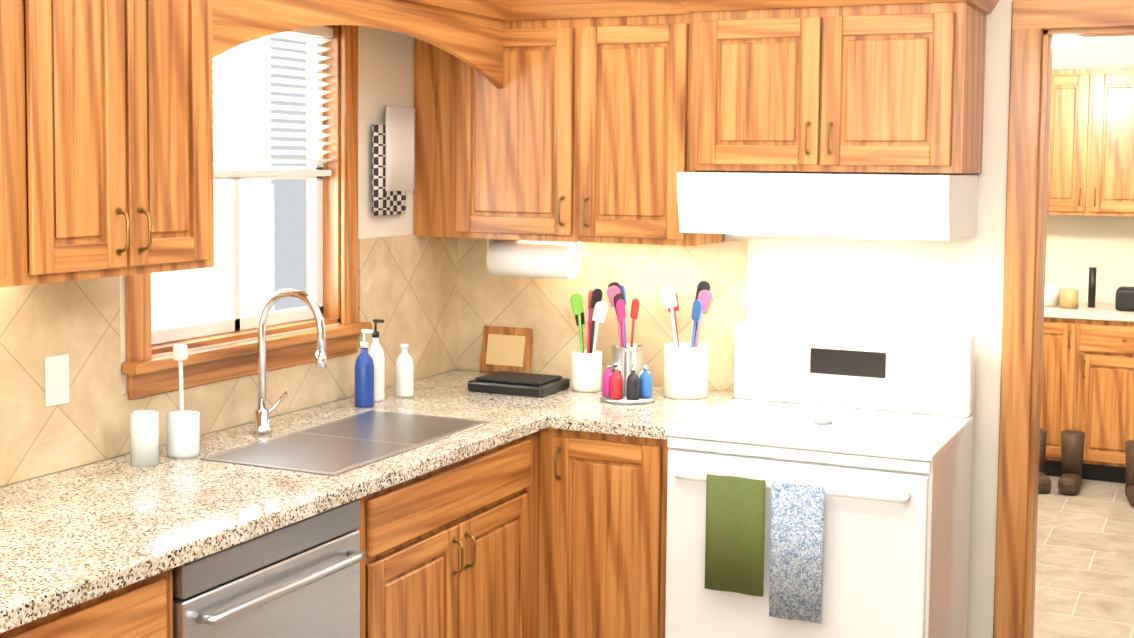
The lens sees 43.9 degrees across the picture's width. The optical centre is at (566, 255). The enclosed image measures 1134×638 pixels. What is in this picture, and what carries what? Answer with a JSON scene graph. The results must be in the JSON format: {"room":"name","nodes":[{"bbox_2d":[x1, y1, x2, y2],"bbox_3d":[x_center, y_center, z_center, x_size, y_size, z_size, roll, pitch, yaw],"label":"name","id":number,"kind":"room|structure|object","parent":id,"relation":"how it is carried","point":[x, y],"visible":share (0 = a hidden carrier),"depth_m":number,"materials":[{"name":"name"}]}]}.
{"room":"kitchen","nodes":[
{"label":"kitchen","id":0,"kind":"room"},
{"bbox_2d":[0,26,455,486],"bbox_3d":[-2.039,0.276,1.880,0.120,2.520,7.640,2,4,25],"label":"wall","id":1,"kind":"structure","parent":0,"point":[385,67],"depth_m":4.65,"materials":[{"name":"paint"}]},
{"bbox_2d":[0,0,31,286],"bbox_3d":[-1.349,-0.343,2.702,0.377,0.820,0.398,2,4,25],"label":"upper cabinet","id":2,"kind":"object","parent":1,"relation":"attached to","point":[15,166],"depth_m":2.83,"materials":[{"name":"brown wood"}]},
{"bbox_2d":[28,0,159,283],"bbox_3d":[-1.184,-0.364,3.050,0.377,0.820,0.373,2,4,25],"label":"upper cabinet","id":3,"kind":"object","parent":1,"relation":"attached to","point":[94,137],"depth_m":3.00,"materials":[{"name":"brown wood"}]},
{"bbox_2d":[156,0,227,271],"bbox_3d":[-1.079,-0.378,3.273,0.377,0.820,0.374,2,4,25],"label":"upper cabinet","id":4,"kind":"object","parent":1,"relation":"attached to","point":[189,33],"depth_m":3.27,"materials":[{"name":"brown wood"}]},
{"bbox_2d":[0,235,459,485],"bbox_3d":[-1.321,0.282,3.258,0.008,0.510,4.300,2,4,25],"label":"tile backsplash","id":5,"kind":"structure","parent":1,"relation":"attached to","point":[437,304],"depth_m":3.61,"materials":[{"name":"beige tile"}]},
{"bbox_2d":[45,354,69,406],"bbox_3d":[-1.236,0.302,3.419,0.008,0.120,0.076,2,4,25],"label":"electrical outlet plate","id":6,"kind":"object","parent":5,"relation":"attached to","point":[56,380],"visible":1,"depth_m":3.41,"materials":[{"name":"white plastic"}]},
{"bbox_2d":[121,25,371,399],"bbox_3d":[-1.114,-0.198,4.183,0.560,1.630,1.470,2,4,25],"label":"window","id":7,"kind":"structure","parent":1,"relation":"in","point":[226,296],"depth_m":4.49,"materials":[{"name":"brown wood"}]},
{"bbox_2d":[213,26,332,176],"bbox_3d":[-0.940,-0.465,4.085,0.038,0.470,0.860,2,4,25],"label":"window blinds","id":8,"kind":"object","parent":7,"relation":"attached to","point":[320,34],"visible":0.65,"depth_m":4.22,"materials":[{"name":"white plastic"}]},
{"bbox_2d":[372,106,414,215],"bbox_3d":[-0.580,-0.318,4.721,0.024,0.360,0.240,2,4,25],"label":"wall decoration","id":9,"kind":"object","parent":1,"relation":"hanging from","point":[393,159],"visible":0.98,"depth_m":4.70,"materials":[{"name":"white"}]},
{"bbox_2d":[456,0,1012,637],"bbox_3d":[1.356,0.141,4.433,3.840,2.520,0.120,2,4,25],"label":"wall","id":10,"kind":"structure","parent":0,"point":[954,286],"depth_m":4.45,"materials":[{"name":"paint"}]},
{"bbox_2d":[404,0,599,242],"bbox_3d":[-0.153,-0.473,4.857,0.699,0.820,0.326,2,4,25],"label":"upper cabinet","id":11,"kind":"object","parent":10,"relation":"attached to","point":[578,120],"depth_m":4.67,"materials":[{"name":"brown wood"}]},
{"bbox_2d":[487,239,580,278],"bbox_3d":[-0.116,0.007,4.865,0.348,0.136,0.124,2,4,25],"label":"paper towel","id":12,"kind":"object","parent":11,"relation":"hanging from","point":[555,260],"visible":0.96,"depth_m":4.81,"materials":[{"name":"white paper"}]},
{"bbox_2d":[460,238,746,391],"bbox_3d":[0.109,0.185,4.954,1.085,0.510,0.008,2,4,25],"label":"tile backsplash","id":13,"kind":"structure","parent":10,"relation":"attached to","point":[543,305],"depth_m":4.92,"materials":[{"name":"beige tile"}]},
{"bbox_2d":[596,0,724,245],"bbox_3d":[0.249,-0.456,4.668,0.481,0.820,0.326,2,4,25],"label":"upper cabinet","id":14,"kind":"object","parent":10,"relation":"attached to","point":[642,41],"depth_m":4.50,"materials":[{"name":"brown wood"}]},
{"bbox_2d":[680,0,847,171],"bbox_3d":[0.675,-0.557,4.433,0.479,0.580,0.376,2,4,25],"label":"upper cabinet","id":15,"kind":"object","parent":10,"relation":"attached to","point":[764,79],"depth_m":4.27,"materials":[{"name":"brown wood"}]},
{"bbox_2d":[677,172,977,240],"bbox_3d":[0.805,-0.159,4.330,0.810,0.189,0.497,2,4,25],"label":"range hood","id":16,"kind":"object","parent":10,"relation":"attached to","point":[936,207],"visible":1,"depth_m":4.11,"materials":[{"name":"white metal"}]},
{"bbox_2d":[844,0,991,173],"bbox_3d":[0.994,-0.544,4.283,0.478,0.580,0.376,2,4,25],"label":"upper cabinet","id":17,"kind":"object","parent":10,"relation":"attached to","point":[914,70],"depth_m":4.10,"materials":[{"name":"brown wood"}]},
{"bbox_2d":[993,0,1133,637],"bbox_3d":[1.793,0.325,4.238,0.916,2.188,0.160,2,4,25],"label":"door frame","id":18,"kind":"structure","parent":10,"relation":"attached to","point":[1037,26],"depth_m":4.33,"materials":[{"name":"brown wood"}]},
{"bbox_2d":[1033,476,1133,637],"bbox_3d":[0.603,1.524,2.951,4.840,0.060,12.050,2,4,25],"label":"floor","id":19,"kind":"structure","parent":0,"point":[1084,581],"depth_m":6.00,"materials":[{"name":"tile"}]},
{"bbox_2d":[0,569,172,637],"bbox_3d":[-1.236,1.055,2.687,0.696,0.874,0.676,2,4,25],"label":"base cabinet","id":20,"kind":"object","parent":19,"relation":"on","point":[143,608],"depth_m":2.67,"materials":[{"name":"brown wood"}]},
{"bbox_2d":[0,370,601,632],"bbox_3d":[-1.005,0.569,3.090,0.720,0.042,4.344,2,4,25],"label":"countertop","id":21,"kind":"structure","parent":20,"relation":"on","point":[72,537],"depth_m":3.31,"materials":[{"name":"beige stone"}]},
{"bbox_2d":[130,344,199,465],"bbox_3d":[-1.022,0.373,3.581,0.083,0.290,0.198,3,5,35],"label":"cups","id":22,"kind":"object","parent":21,"relation":"on","point":[182,433],"visible":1,"depth_m":3.59,"materials":[{"name":"white ceramic"}]},
{"bbox_2d":[252,288,326,432],"bbox_3d":[-0.752,0.290,3.929,0.243,0.408,0.131,2,4,25],"label":"faucet","id":23,"kind":"object","parent":21,"relation":"on","point":[262,419],"visible":1,"depth_m":3.92,"materials":[{"name":"silver metal"}]},
{"bbox_2d":[355,325,381,407],"bbox_3d":[-0.631,0.349,4.387,0.061,0.240,0.060,2,4,25],"label":"bottle","id":24,"kind":"object","parent":21,"relation":"on","point":[369,376],"depth_m":4.37,"materials":[{"name":"blue plastic"}]},
{"bbox_2d":[373,319,384,400],"bbox_3d":[-0.611,0.332,4.499,0.056,0.260,0.057,0,4,-14],"label":"bottle","id":25,"kind":"object","parent":21,"relation":"on","point":[375,321],"depth_m":4.49,"materials":[{"name":"white plastic"}]},
{"bbox_2d":[395,344,413,397],"bbox_3d":[-0.529,0.372,4.584,0.061,0.170,0.060,2,4,25],"label":"bottle","id":26,"kind":"object","parent":21,"relation":"on","point":[404,365],"depth_m":4.56,"materials":[{"name":"white plastic"}]},
{"bbox_2d":[480,325,532,372],"bbox_3d":[-0.219,0.343,5.100,0.200,0.169,0.044,2,4,25],"label":"picture frame","id":27,"kind":"object","parent":21,"relation":"on","point":[509,349],"visible":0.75,"depth_m":5.09,"materials":[{"name":"brown wood"}]},
{"bbox_2d":[467,371,569,396],"bbox_3d":[-0.162,0.429,4.735,0.280,0.045,0.220,2,4,25],"label":"kitchen scale","id":28,"kind":"object","parent":21,"relation":"on","point":[521,384],"visible":1,"depth_m":4.67,"materials":[{"name":"black plastic"}]},
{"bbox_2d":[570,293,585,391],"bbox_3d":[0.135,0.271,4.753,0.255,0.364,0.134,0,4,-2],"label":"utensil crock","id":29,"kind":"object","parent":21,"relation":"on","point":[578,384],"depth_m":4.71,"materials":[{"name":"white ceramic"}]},
{"bbox_2d":[172,498,365,637],"bbox_3d":[-0.928,1.023,3.273,0.740,0.868,0.636,2,4,25],"label":"dishwasher","id":30,"kind":"object","parent":19,"relation":"on","point":[299,579],"visible":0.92,"depth_m":3.11,"materials":[{"name":"silver metal"}]},
{"bbox_2d":[355,430,539,637],"bbox_3d":[-0.620,0.976,3.991,0.696,0.874,0.914,2,4,25],"label":"base cabinet","id":31,"kind":"object","parent":19,"relation":"on","point":[450,549],"depth_m":3.84,"materials":[{"name":"brown wood"}]},
{"bbox_2d":[544,428,667,637],"bbox_3d":[0.247,0.947,4.550,0.432,0.874,0.698,2,4,25],"label":"base cabinet","id":32,"kind":"object","parent":19,"relation":"on","point":[551,533],"depth_m":4.22,"materials":[{"name":"brown wood"}]},
{"bbox_2d":[552,385,734,439],"bbox_3d":[0.271,0.491,4.502,0.383,0.038,0.699,2,4,25],"label":"countertop","id":33,"kind":"structure","parent":32,"relation":"on","point":[649,420],"depth_m":4.30,"materials":[{"name":"beige stone"}]},
{"bbox_2d":[665,321,975,637],"bbox_3d":[0.755,0.829,4.204,0.762,1.165,0.751,2,4,25],"label":"range","id":34,"kind":"object","parent":19,"relation":"on","point":[870,430],"visible":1,"depth_m":4.03,"materials":[{"name":"white metal"}]},
{"bbox_2d":[705,474,765,596],"bbox_3d":[0.466,0.775,3.913,0.170,0.325,0.013,2,4,25],"label":"hanging towel","id":35,"kind":"object","parent":34,"relation":"hanging from","point":[735,534],"visible":1,"depth_m":3.91,"materials":[{"name":"green fabric"}]},
{"bbox_2d":[769,481,824,623],"bbox_3d":[0.626,0.807,3.837,0.145,0.375,0.018,2,4,25],"label":"hanging towel","id":36,"kind":"object","parent":34,"relation":"hanging from","point":[796,549],"visible":1,"depth_m":3.83,"materials":[{"name":"fabric"}]},
{"bbox_2d":[1038,429,1050,492],"bbox_3d":[2.460,1.072,7.364,0.161,0.300,0.249,2,4,25],"label":"boots","id":37,"kind":"object","parent":19,"relation":"on","point":[1044,483],"visible":0.48,"depth_m":7.37,"materials":[{"name":"leather"}]},
{"bbox_2d":[1058,430,1084,494],"bbox_3d":[2.619,1.076,7.321,0.120,0.300,0.250,2,4,25],"label":"boots","id":38,"kind":"object","parent":19,"relation":"on","point":[1072,454],"visible":1,"depth_m":7.33,"materials":[{"name":"leather"}]},
{"bbox_2d":[1040,317,1133,482],"bbox_3d":[2.966,0.764,7.750,0.880,0.874,0.679,2,4,25],"label":"base cabinet","id":39,"kind":"object","parent":19,"relation":"on","point":[1087,388],"visible":0.77,"depth_m":7.50,"materials":[{"name":"brown wood"}]},
{"bbox_2d":[1044,301,1133,321],"bbox_3d":[2.976,0.305,7.730,0.920,0.038,0.657,2,4,25],"label":"countertop","id":40,"kind":"structure","parent":39,"relation":"on","point":[1103,311],"depth_m":7.52,"materials":[{"name":"beige stone"}]},
{"bbox_2d":[1044,267,1133,311],"bbox_3d":[2.889,0.177,7.687,0.650,0.220,0.200,2,4,25],"label":"clutter","id":41,"kind":"object","parent":40,"relation":"on","point":[1054,295],"visible":0.9,"depth_m":7.68,"materials":[{"name":"white"}]},
{"bbox_2d":[1125,440,1133,506],"bbox_3d":[2.865,1.096,7.063,0.136,0.300,0.253,2,4,25],"label":"boots","id":42,"kind":"object","parent":19,"relation":"on","point":[1129,458],"visible":1,"depth_m":7.09,"materials":[{"name":"leather"}]},
{"bbox_2d":[1045,36,1133,302],"bbox_3d":[3.219,-0.077,8.025,2.640,2.520,0.120,2,4,25],"label":"wall","id":43,"kind":"structure","parent":0,"point":[1077,246],"depth_m":8.03,"materials":[{"name":"paint"}]},
{"bbox_2d":[1047,68,1133,215],"bbox_3d":[3.044,-0.624,7.795,0.840,0.800,0.379,2,4,25],"label":"wall cabinet","id":44,"kind":"object","parent":43,"relation":"attached to","point":[1091,157],"visible":0.96,"depth_m":7.71,"materials":[{"name":"brown wood"}]},
{"bbox_3d":[0.628,-1.060,2.781,4.240,0.080,11.850,2,4,25],"label":"ceiling","id":45,"kind":"structure","parent":0,"visible":0},
{"bbox_2d":[1052,37,1082,47],"bbox_3d":[2.173,-1.076,6.232,0.300,0.310,0.300,2,4,25],"label":"light","id":46,"kind":"object","parent":45,"relation":"hanging from","point":[1062,42],"visible":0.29,"depth_m":6.17,"materials":[{"name":"white metal"}]}
]}

